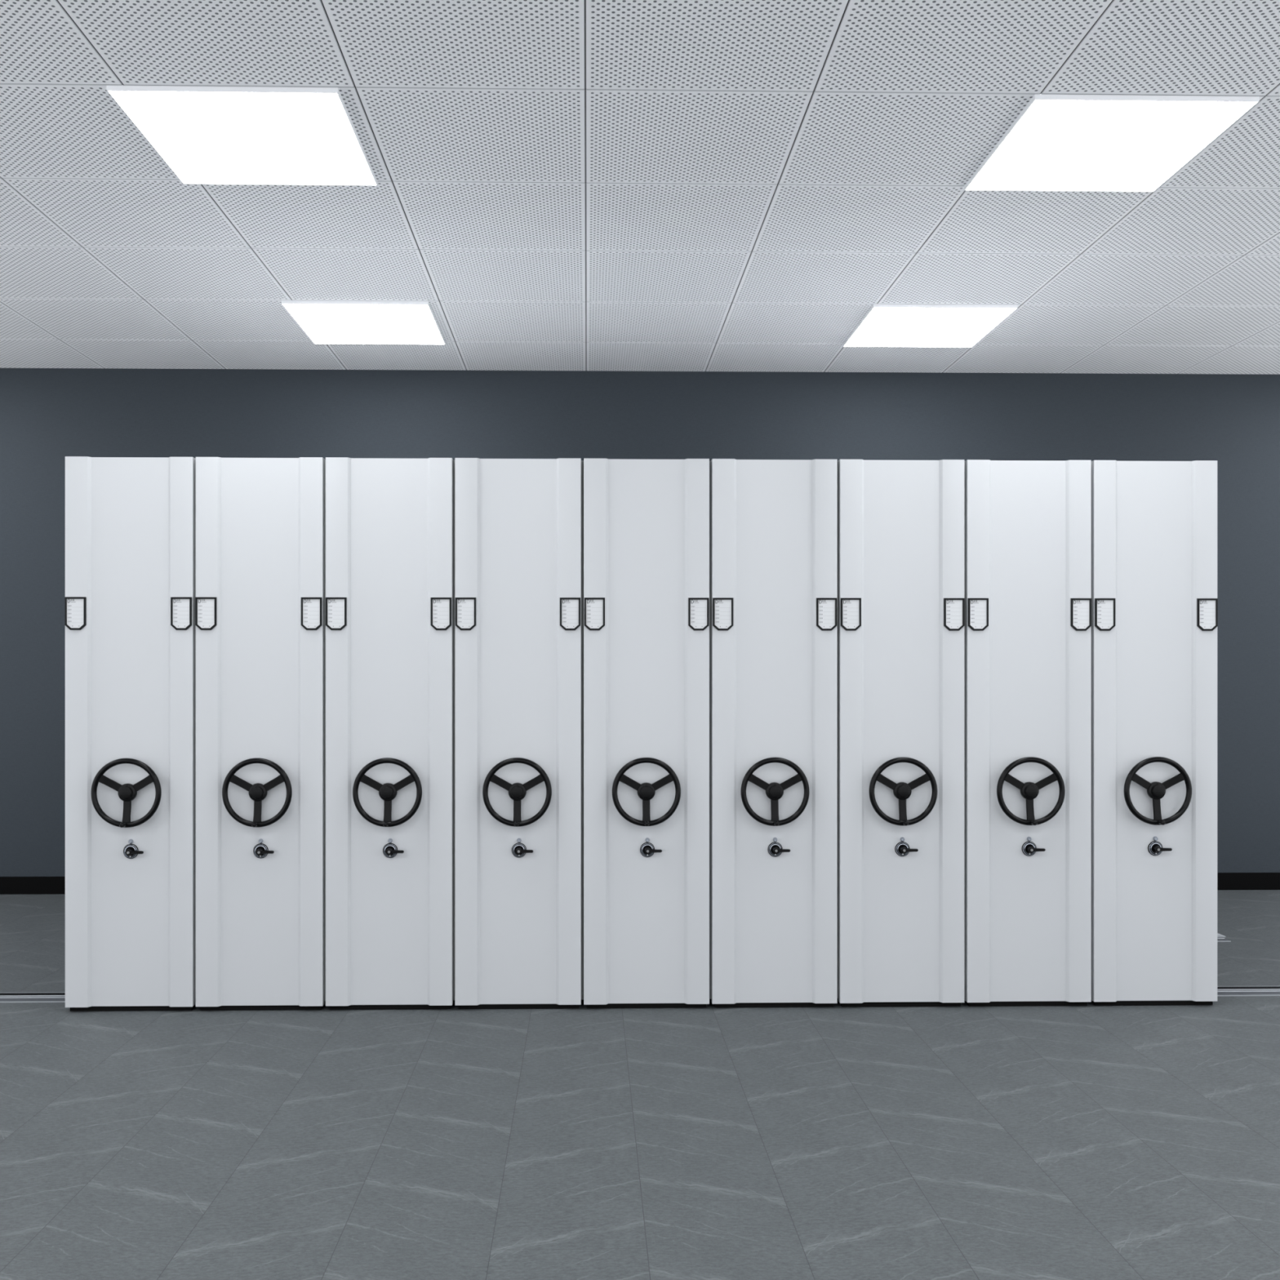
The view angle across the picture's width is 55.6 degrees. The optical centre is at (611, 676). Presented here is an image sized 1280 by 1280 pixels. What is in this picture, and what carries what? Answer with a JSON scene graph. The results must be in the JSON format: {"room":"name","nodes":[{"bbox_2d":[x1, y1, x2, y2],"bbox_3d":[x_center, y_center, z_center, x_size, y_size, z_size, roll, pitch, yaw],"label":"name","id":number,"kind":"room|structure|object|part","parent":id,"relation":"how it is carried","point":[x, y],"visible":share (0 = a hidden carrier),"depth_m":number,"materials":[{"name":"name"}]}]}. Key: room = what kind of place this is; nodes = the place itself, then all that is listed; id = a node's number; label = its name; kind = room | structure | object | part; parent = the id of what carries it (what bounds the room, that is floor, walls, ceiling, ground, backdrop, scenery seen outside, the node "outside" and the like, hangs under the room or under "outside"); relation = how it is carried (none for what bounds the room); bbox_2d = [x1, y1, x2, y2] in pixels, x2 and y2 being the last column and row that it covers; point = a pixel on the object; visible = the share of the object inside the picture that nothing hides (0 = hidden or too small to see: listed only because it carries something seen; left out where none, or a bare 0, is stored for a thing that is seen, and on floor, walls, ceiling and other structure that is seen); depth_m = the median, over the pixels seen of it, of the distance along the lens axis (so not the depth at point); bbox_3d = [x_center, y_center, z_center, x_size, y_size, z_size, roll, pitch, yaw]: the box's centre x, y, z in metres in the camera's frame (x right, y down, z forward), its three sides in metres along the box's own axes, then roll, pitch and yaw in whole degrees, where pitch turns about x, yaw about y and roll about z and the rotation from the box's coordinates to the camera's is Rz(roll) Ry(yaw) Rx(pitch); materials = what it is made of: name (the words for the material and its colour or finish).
{"room":"archive storage room","nodes":[
{"label":"archive storage room","id":0,"kind":"room"},
{"bbox_2d":[0,0,1279,374],"bbox_3d":[-0.063,-1.969,2.859,10.500,0.100,9.720,0,0,-1],"label":"ceiling","id":1,"kind":"structure","parent":0,"point":[613,185],"depth_m":4.80,"materials":[{"name":"metal"}]},
{"bbox_2d":[106,84,377,185],"bbox_3d":[-1.272,-1.910,4.317,0.748,0.018,0.748,0,0,-1],"label":"recessed light","id":2,"kind":"object","parent":1,"relation":"in","point":[205,135],"visible":1,"depth_m":4.25,"materials":[{"name":"white plastic"}]},
{"bbox_2d":[281,300,445,344],"bbox_3d":[-1.317,-1.910,6.567,0.748,0.018,0.748,0,0,-1],"label":"recessed light","id":3,"kind":"object","parent":1,"relation":"in","point":[324,322],"visible":1,"depth_m":6.51,"materials":[{"name":"white plastic"}]},
{"bbox_2d":[843,303,1017,347],"bbox_3d":[1.717,-1.910,6.628,0.748,0.018,0.748,0,0,-1],"label":"recessed light","id":4,"kind":"object","parent":1,"relation":"in","point":[884,325],"visible":1,"depth_m":6.57,"materials":[{"name":"white plastic"}]},
{"bbox_2d":[964,93,1259,191],"bbox_3d":[1.762,-1.910,4.378,0.748,0.018,0.748,0,0,-1],"label":"recessed light","id":5,"kind":"object","parent":1,"relation":"in","point":[1105,143],"visible":1,"depth_m":4.30,"materials":[{"name":"white plastic"}]},
{"bbox_2d":[0,889,1279,1279],"bbox_3d":[-0.063,1.404,2.859,10.500,0.100,9.720,0,0,-1],"label":"floor","id":6,"kind":"structure","parent":0,"point":[1091,1141],"depth_m":3.58,"materials":[{"name":"grey tile"}]},
{"bbox_2d":[64,456,195,1011],"bbox_3d":[-1.964,0.233,5.923,0.521,2.238,2.223,0,0,-1],"label":"shelving unit","id":7,"kind":"object","parent":6,"relation":"on","point":[131,522],"visible":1,"depth_m":4.90,"materials":[{"name":"light grey painted metal"},{"name":"black plastic"}]},
{"bbox_3d":[-1.945,0.591,4.838,0.020,0.020,0.051,0,0,-1],"label":"crank knob","id":8,"kind":"part","parent":7,"relation":"part of","materials":[{"name":"black plastic"}]},
{"bbox_3d":[-1.966,1.301,5.970,0.510,0.102,2.131,0,0,-1],"label":"frame","id":9,"kind":"part","parent":7,"relation":"part of","materials":[{"name":"black"}]},
{"bbox_3d":[-1.918,0.706,4.882,0.072,0.026,0.025,0,0,-1],"label":"lock lever","id":10,"kind":"part","parent":7,"relation":"part of","materials":[{"name":"black plastic"}]},
{"bbox_2d":[195,457,325,1010],"bbox_3d":[-1.442,0.233,5.934,0.521,2.238,2.223,0,0,-1],"label":"shelving unit","id":11,"kind":"object","parent":6,"relation":"on","point":[260,597],"visible":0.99,"depth_m":4.91,"materials":[{"name":"light grey painted metal"},{"name":"black plastic"}]},
{"bbox_3d":[-1.423,0.591,4.848,0.020,0.020,0.051,0,0,-1],"label":"crank knob","id":12,"kind":"part","parent":11,"relation":"part of","materials":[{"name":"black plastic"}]},
{"bbox_3d":[-1.444,1.301,5.980,0.510,0.102,2.131,0,0,-1],"label":"frame","id":13,"kind":"part","parent":11,"relation":"part of","materials":[{"name":"black"}]},
{"bbox_3d":[-1.396,0.706,4.893,0.072,0.026,0.025,0,0,-1],"label":"lock lever","id":14,"kind":"part","parent":11,"relation":"part of","materials":[{"name":"black plastic"}]},
{"bbox_2d":[325,457,454,1009],"bbox_3d":[-0.921,0.233,5.944,0.521,2.238,2.223,0,0,-1],"label":"shelving unit","id":15,"kind":"object","parent":6,"relation":"on","point":[390,522],"visible":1,"depth_m":4.92,"materials":[{"name":"light grey painted metal"},{"name":"black plastic"}]},
{"bbox_3d":[-0.901,0.591,4.859,0.020,0.020,0.051,0,0,-1],"label":"crank knob","id":16,"kind":"part","parent":15,"relation":"part of","materials":[{"name":"black plastic"}]},
{"bbox_3d":[-0.922,1.301,5.990,0.510,0.102,2.131,0,0,-1],"label":"frame","id":17,"kind":"part","parent":15,"relation":"part of","materials":[{"name":"black"}]},
{"bbox_3d":[-0.874,0.706,4.903,0.072,0.026,0.025,0,0,-1],"label":"lock lever","id":18,"kind":"part","parent":15,"relation":"part of","materials":[{"name":"black plastic"}]},
{"bbox_2d":[454,457,582,1008],"bbox_3d":[-0.399,0.233,5.955,0.521,2.238,2.223,0,0,-1],"label":"shelving unit","id":19,"kind":"object","parent":6,"relation":"on","point":[518,522],"visible":1,"depth_m":4.93,"materials":[{"name":"light grey painted metal"},{"name":"black plastic"}]},
{"bbox_3d":[-0.380,0.591,4.869,0.020,0.020,0.051,0,0,-1],"label":"crank knob","id":20,"kind":"part","parent":19,"relation":"part of","materials":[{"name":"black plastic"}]},
{"bbox_3d":[-0.400,1.301,6.001,0.510,0.102,2.131,0,0,-1],"label":"frame","id":21,"kind":"part","parent":19,"relation":"part of","materials":[{"name":"black"}]},
{"bbox_3d":[-0.352,0.706,4.913,0.072,0.026,0.025,0,0,-1],"label":"lock lever","id":22,"kind":"part","parent":19,"relation":"part of","materials":[{"name":"black plastic"}]},
{"bbox_2d":[0,986,1279,1002],"bbox_3d":[-0.109,1.351,5.156,9.900,0.005,0.149,0,0,-1],"label":"rail","id":23,"kind":"object","parent":6,"relation":"on","point":[46,997],"visible":0.02,"depth_m":5.16,"materials":[{"name":"grey metal"}]},
{"bbox_2d":[582,457,710,1008],"bbox_3d":[0.123,0.233,5.965,0.521,2.238,2.223,0,0,-1],"label":"shelving unit","id":24,"kind":"object","parent":6,"relation":"on","point":[646,522],"visible":1,"depth_m":4.94,"materials":[{"name":"light grey painted metal"},{"name":"black plastic"}]},
{"bbox_3d":[0.122,1.301,6.011,0.510,0.102,2.131,0,0,-1],"label":"frame","id":25,"kind":"part","parent":24,"relation":"part of","materials":[{"name":"black"}]},
{"bbox_3d":[0.142,0.591,4.879,0.020,0.020,0.051,0,0,-1],"label":"crank knob","id":26,"kind":"part","parent":24,"relation":"part of","materials":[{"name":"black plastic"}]},
{"bbox_3d":[0.170,0.706,4.924,0.072,0.026,0.025,0,0,-1],"label":"lock lever","id":27,"kind":"part","parent":24,"relation":"part of","materials":[{"name":"black plastic"}]},
{"bbox_2d":[710,458,837,1007],"bbox_3d":[0.645,0.233,5.976,0.521,2.238,2.223,0,0,-1],"label":"shelving unit","id":28,"kind":"object","parent":6,"relation":"on","point":[774,522],"visible":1,"depth_m":4.95,"materials":[{"name":"light grey painted metal"},{"name":"black plastic"}]},
{"bbox_3d":[0.644,1.301,6.021,0.510,0.102,2.131,0,0,-1],"label":"frame","id":29,"kind":"part","parent":28,"relation":"part of","materials":[{"name":"black"}]},
{"bbox_3d":[0.664,0.591,4.890,0.020,0.020,0.051,0,0,-1],"label":"crank knob","id":30,"kind":"part","parent":28,"relation":"part of","materials":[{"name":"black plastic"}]},
{"bbox_3d":[0.692,0.706,4.934,0.072,0.026,0.025,0,0,-1],"label":"lock lever","id":31,"kind":"part","parent":28,"relation":"part of","materials":[{"name":"black plastic"}]},
{"bbox_2d":[837,459,964,1006],"bbox_3d":[1.167,0.233,5.986,0.521,2.238,2.223,0,0,-1],"label":"shelving unit","id":32,"kind":"object","parent":6,"relation":"on","point":[900,523],"visible":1,"depth_m":4.96,"materials":[{"name":"light grey painted metal"},{"name":"black plastic"}]},
{"bbox_3d":[1.166,1.301,6.032,0.510,0.102,2.131,0,0,-1],"label":"frame","id":33,"kind":"part","parent":32,"relation":"part of","materials":[{"name":"black"}]},
{"bbox_3d":[1.186,0.591,4.900,0.020,0.020,0.051,0,0,-1],"label":"crank knob","id":34,"kind":"part","parent":32,"relation":"part of","materials":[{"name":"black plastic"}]},
{"bbox_3d":[1.214,0.706,4.945,0.072,0.026,0.025,0,0,-1],"label":"lock lever","id":35,"kind":"part","parent":32,"relation":"part of","materials":[{"name":"black plastic"}]},
{"bbox_2d":[964,459,1091,1006],"bbox_3d":[1.689,0.233,5.996,0.521,2.238,2.223,0,0,-1],"label":"shelving unit","id":36,"kind":"object","parent":6,"relation":"on","point":[1028,523],"visible":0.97,"depth_m":4.97,"materials":[{"name":"light grey painted metal"},{"name":"black plastic"}]},
{"bbox_3d":[1.688,1.301,6.042,0.510,0.102,2.131,0,0,-1],"label":"frame","id":37,"kind":"part","parent":36,"relation":"part of","materials":[{"name":"black"}]},
{"bbox_3d":[1.708,0.591,4.910,0.020,0.020,0.051,0,0,-1],"label":"crank knob","id":38,"kind":"part","parent":36,"relation":"part of","materials":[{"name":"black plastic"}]},
{"bbox_3d":[1.736,0.706,4.955,0.072,0.026,0.025,0,0,-1],"label":"lock lever","id":39,"kind":"part","parent":36,"relation":"part of","materials":[{"name":"black plastic"}]},
{"bbox_2d":[1091,460,1217,1005],"bbox_3d":[2.211,0.233,6.007,0.521,2.238,2.223,0,0,-1],"label":"shelving unit","id":40,"kind":"object","parent":6,"relation":"on","point":[1154,600],"visible":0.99,"depth_m":4.98,"materials":[{"name":"grey metal"}]},
{"bbox_3d":[2.210,1.301,6.053,0.510,0.102,2.131,0,0,-1],"label":"frame","id":41,"kind":"part","parent":40,"relation":"part of","materials":[{"name":"black"}]},
{"bbox_3d":[2.230,0.591,4.921,0.020,0.020,0.051,0,0,-1],"label":"crank knob","id":42,"kind":"part","parent":40,"relation":"part of","materials":[{"name":"black plastic"}]},
{"bbox_3d":[2.258,0.706,4.965,0.072,0.026,0.025,0,0,-1],"label":"lock lever","id":43,"kind":"part","parent":40,"relation":"part of","materials":[{"name":"black plastic"}]},
{"bbox_2d":[1217,933,1231,942],"bbox_3d":[0.317,1.339,6.207,5.722,0.030,0.150,0,0,-1],"label":"rail","id":44,"kind":"object","parent":6,"relation":"on","point":[1220,939],"visible":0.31,"depth_m":6.23,"materials":[{"name":"grey metal"}]},
{"bbox_2d":[0,368,1279,876],"bbox_3d":[-0.159,-0.290,7.668,10.500,3.288,0.100,0,0,-1],"label":"wall","id":45,"kind":"structure","parent":0,"point":[48,415],"depth_m":7.62,"materials":[{"name":"grey paint"}]},
{"bbox_2d":[0,872,1279,894],"bbox_3d":[-0.158,1.300,7.612,10.500,0.108,0.012,0,0,-1],"label":"baseboard","id":46,"kind":"structure","parent":45,"relation":"attached to","point":[1225,881],"depth_m":7.54,"materials":[{"name":"black"}]}
]}

